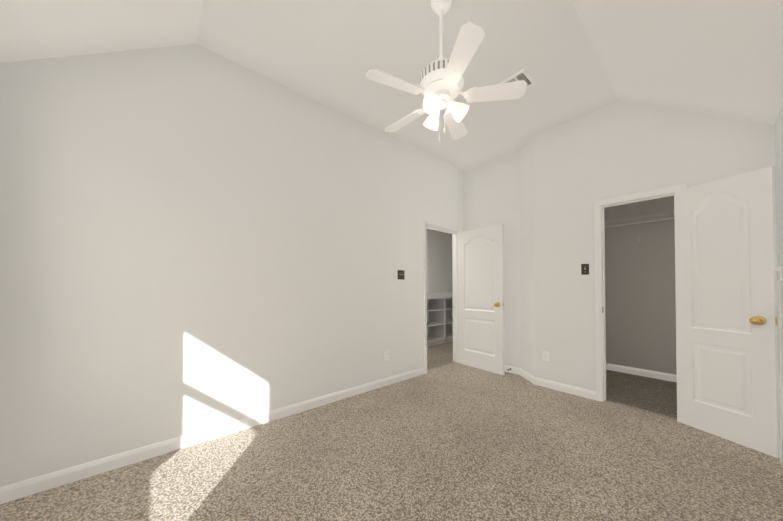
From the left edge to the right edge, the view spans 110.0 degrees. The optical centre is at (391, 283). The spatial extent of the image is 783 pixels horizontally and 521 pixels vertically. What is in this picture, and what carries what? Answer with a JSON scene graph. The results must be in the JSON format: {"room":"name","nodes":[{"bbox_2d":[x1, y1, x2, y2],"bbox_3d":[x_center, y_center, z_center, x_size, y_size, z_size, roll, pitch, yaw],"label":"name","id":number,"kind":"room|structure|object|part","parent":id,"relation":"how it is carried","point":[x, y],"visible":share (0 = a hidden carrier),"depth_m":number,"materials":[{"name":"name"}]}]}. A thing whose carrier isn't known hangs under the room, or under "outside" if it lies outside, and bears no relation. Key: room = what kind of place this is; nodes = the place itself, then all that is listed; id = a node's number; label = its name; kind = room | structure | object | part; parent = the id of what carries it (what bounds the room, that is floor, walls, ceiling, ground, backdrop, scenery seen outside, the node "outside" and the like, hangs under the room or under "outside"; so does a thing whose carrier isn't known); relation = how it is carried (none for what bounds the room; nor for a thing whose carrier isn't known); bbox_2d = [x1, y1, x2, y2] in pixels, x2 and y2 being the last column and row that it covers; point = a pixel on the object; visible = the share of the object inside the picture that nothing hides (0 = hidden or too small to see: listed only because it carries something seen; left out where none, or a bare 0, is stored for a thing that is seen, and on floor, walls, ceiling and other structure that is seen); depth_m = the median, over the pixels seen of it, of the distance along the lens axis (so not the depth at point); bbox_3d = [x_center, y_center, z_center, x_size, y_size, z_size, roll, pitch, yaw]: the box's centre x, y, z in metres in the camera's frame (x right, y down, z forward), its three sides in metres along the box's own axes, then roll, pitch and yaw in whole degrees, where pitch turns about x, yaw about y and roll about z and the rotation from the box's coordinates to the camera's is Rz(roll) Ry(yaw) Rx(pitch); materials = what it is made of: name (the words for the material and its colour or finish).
{"room":"empty bedroom","nodes":[
{"label":"empty bedroom","id":0,"kind":"room"},
{"bbox_2d":[0,0,202,62],"bbox_3d":[-0.911,-1.549,0.703,0.934,0.701,2.959,1,-1,-41],"label":"ceiling","id":1,"kind":"structure","parent":0,"point":[36,29],"depth_m":1.59,"materials":[{"name":"paint"}]},
{"bbox_2d":[0,44,463,486],"bbox_3d":[0.249,-0.386,3.685,6.787,3.250,0.120,1,-1,-41],"label":"wall","id":2,"kind":"structure","parent":0,"point":[194,238],"depth_m":2.06,"materials":[{"name":"paint"}]},
{"bbox_2d":[0,363,676,503],"bbox_3d":[0.397,1.184,2.789,5.627,0.088,4.399,1,-1,-41],"label":"baseboard","id":3,"kind":"structure","parent":2,"relation":"attached to","point":[22,489],"depth_m":2.16,"materials":[{"name":"paint"}]},
{"bbox_2d":[384,351,388,360],"bbox_3d":[-0.057,0.880,3.320,0.070,0.116,0.008,1,-1,-41],"label":"electrical outlet","id":4,"kind":"object","parent":2,"relation":"attached to","point":[386,355],"visible":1,"depth_m":3.31,"materials":[{"name":"white plastic"}]},
{"bbox_2d":[398,270,403,278],"bbox_3d":[0.128,-0.106,3.483,0.116,0.116,0.022,1,-1,-41],"label":"light switch","id":5,"kind":"object","parent":2,"relation":"attached to","point":[400,274],"visible":1,"depth_m":3.48,"materials":[{"name":"brown metal"}]},
{"bbox_2d":[424,221,461,373],"bbox_3d":[0.737,0.196,4.099,0.874,2.097,0.154,1,-1,-41],"label":"door frame","id":6,"kind":"structure","parent":2,"relation":"attached to","point":[455,296],"depth_m":4.32,"materials":[{"name":"paint"}]},
{"bbox_2d":[458,224,503,374],"bbox_3d":[1.278,0.220,3.988,0.177,2.030,0.769,1,-1,-37],"label":"door","id":7,"kind":"structure","parent":2,"relation":"in","point":[480,298],"depth_m":3.94,"materials":[{"name":"paint"}]},
{"bbox_2d":[0,362,782,520],"bbox_3d":[0.439,1.244,1.675,4.835,0.060,3.259,1,-1,-41],"label":"floor carpet","id":8,"kind":"object","parent":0,"point":[456,441],"visible":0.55,"depth_m":1.79,"materials":[{"name":"beige carpet"}]},
{"bbox_2d":[196,0,619,170],"bbox_3d":[0.484,-1.856,2.530,3.561,0.040,2.025,1,-1,-41],"label":"ceiling","id":9,"kind":"structure","parent":0,"point":[330,53],"depth_m":2.22,"materials":[{"name":"paint"}]},
{"bbox_2d":[366,0,526,142],"bbox_3d":[0.295,-1.360,1.782,0.980,0.970,0.947,1,-1,-41],"label":"fan","id":10,"kind":"object","parent":9,"relation":"hanging from","point":[441,84],"visible":1,"depth_m":1.69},
{"bbox_3d":[0.314,-1.033,1.707,0.032,0.313,0.035,1,-1,-41],"label":"chain","id":11,"kind":"part","parent":10,"relation":"part of","materials":[{"name":"white metal"}]},
{"bbox_3d":[0.302,-1.093,1.757,0.309,0.120,0.314,1,-1,-41],"label":"lamp shade","id":12,"kind":"part","parent":10,"relation":"part of","materials":[{"name":"white glass"}]},
{"bbox_2d":[499,68,535,87],"bbox_3d":[1.150,-1.830,2.520,0.250,0.012,0.250,1,-1,-41],"label":"ceiling vent","id":13,"kind":"object","parent":9,"relation":"in","point":[523,74],"visible":0.42,"depth_m":2.45,"materials":[{"name":"metal"}]},
{"bbox_2d":[427,229,452,292],"bbox_3d":[0.262,-0.360,5.679,4.160,3.250,0.120,1,-1,-41],"label":"wall","id":14,"kind":"structure","parent":0,"point":[439,263],"depth_m":6.32,"materials":[{"name":"paint"}]},
{"bbox_2d":[427,341,454,370],"bbox_3d":[0.664,1.288,5.139,4.450,0.060,1.690,1,-1,-41],"label":"floor","id":15,"kind":"structure","parent":0,"point":[439,355],"depth_m":4.75,"materials":[{"name":"beige carpet"}]},
{"bbox_2d":[427,292,452,346],"bbox_3d":[0.946,0.738,5.890,2.589,1.060,0.432,1,-1,-41],"label":"shelving unit","id":16,"kind":"object","parent":15,"relation":"on","point":[439,317],"visible":0.35,"depth_m":5.91,"materials":[{"name":"white wood"}]},
{"bbox_2d":[464,150,520,367],"bbox_3d":[1.516,-0.381,4.086,0.120,3.250,0.929,1,-1,-41],"label":"wall","id":17,"kind":"structure","parent":0,"point":[491,193],"depth_m":3.88,"materials":[{"name":"paint"}]},
{"bbox_2d":[519,136,534,376],"bbox_3d":[1.809,-0.387,3.572,0.120,3.250,0.400,0,-1,-1],"label":"wall","id":18,"kind":"structure","parent":0,"point":[527,317],"depth_m":3.53,"materials":[{"name":"paint"}]},
{"bbox_2d":[523,370,676,417],"bbox_3d":[3.037,1.263,3.225,1.660,0.060,2.209,1,-1,-41],"label":"floor","id":19,"kind":"structure","parent":0,"point":[654,395],"depth_m":3.09,"materials":[{"name":"beige carpet"}]},
{"bbox_2d":[604,196,676,374],"bbox_3d":[3.405,-0.385,3.723,0.120,3.250,2.089,1,-1,-41],"label":"wall","id":20,"kind":"structure","parent":0,"point":[640,301],"depth_m":3.67,"materials":[{"name":"paint"}]},
{"bbox_2d":[605,211,673,240],"bbox_3d":[3.241,-0.708,3.587,0.312,0.282,1.841,1,-1,-41],"label":"wire closet shelf","id":21,"kind":"object","parent":20,"relation":"attached to","point":[635,222],"visible":0.35,"depth_m":3.53,"materials":[{"name":"white metal"}]},
{"bbox_2d":[533,101,777,390],"bbox_3d":[2.406,-0.398,2.707,0.120,3.250,1.858,1,-1,-41],"label":"wall","id":22,"kind":"structure","parent":0,"point":[581,164],"depth_m":2.93,"materials":[{"name":"paint"}]},
{"bbox_2d":[543,351,548,361],"bbox_3d":[1.832,0.870,3.257,0.008,0.116,0.070,1,-1,-41],"label":"electrical outlet","id":23,"kind":"object","parent":22,"relation":"attached to","point":[545,356],"visible":1,"depth_m":3.25,"materials":[{"name":"white plastic"}]},
{"bbox_2d":[581,264,588,274],"bbox_3d":[2.090,-0.151,2.961,0.022,0.116,0.070,1,-1,-41],"label":"light switch","id":24,"kind":"object","parent":22,"relation":"attached to","point":[584,269],"visible":1,"depth_m":2.96,"materials":[{"name":"brown metal"}]},
{"bbox_2d":[594,183,685,401],"bbox_3d":[2.419,0.196,2.684,0.120,2.060,0.590,1,-1,-41],"label":"door frame","id":25,"kind":"structure","parent":22,"relation":"attached to","point":[603,276],"depth_m":2.87,"materials":[{"name":"paint"}]},
{"bbox_2d":[674,166,779,457],"bbox_3d":[2.607,0.197,2.172,0.177,2.030,0.557,0,-1,-16],"label":"closet door","id":26,"kind":"structure","parent":22,"relation":"in","point":[726,317],"depth_m":2.11,"materials":[{"name":"paint"}]},
{"bbox_3d":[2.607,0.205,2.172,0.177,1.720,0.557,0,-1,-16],"label":"knob","id":27,"kind":"part","parent":26,"relation":"part of","materials":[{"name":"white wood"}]},
{"bbox_2d":[572,0,782,123],"bbox_3d":[1.098,-1.544,1.101,4.495,0.701,0.934,1,-1,-41],"label":"ceiling","id":28,"kind":"structure","parent":0,"point":[719,57],"depth_m":1.79,"materials":[{"name":"paint"}]},
{"bbox_2d":[775,105,782,279],"bbox_3d":[1.874,-0.419,1.100,5.867,3.250,0.120,1,-1,-41],"label":"wall","id":29,"kind":"structure","parent":0,"point":[779,160],"depth_m":1.96,"materials":[{"name":"paint"}]},
{"bbox_2d":[775,266,782,279],"bbox_3d":[2.417,0.552,1.657,0.730,1.322,0.032,1,-1,-41],"label":"door frame","id":30,"kind":"structure","parent":29,"relation":"attached to","point":[780,269],"depth_m":1.86,"materials":[{"name":"paint"}]},
{"bbox_2d":[777,280,782,466],"bbox_3d":[2.423,0.586,1.656,0.583,1.218,0.044,1,-1,-41],"label":"door","id":31,"kind":"structure","parent":29,"relation":"in","point":[780,318],"depth_m":1.80,"materials":[{"name":"paint"}]}
]}

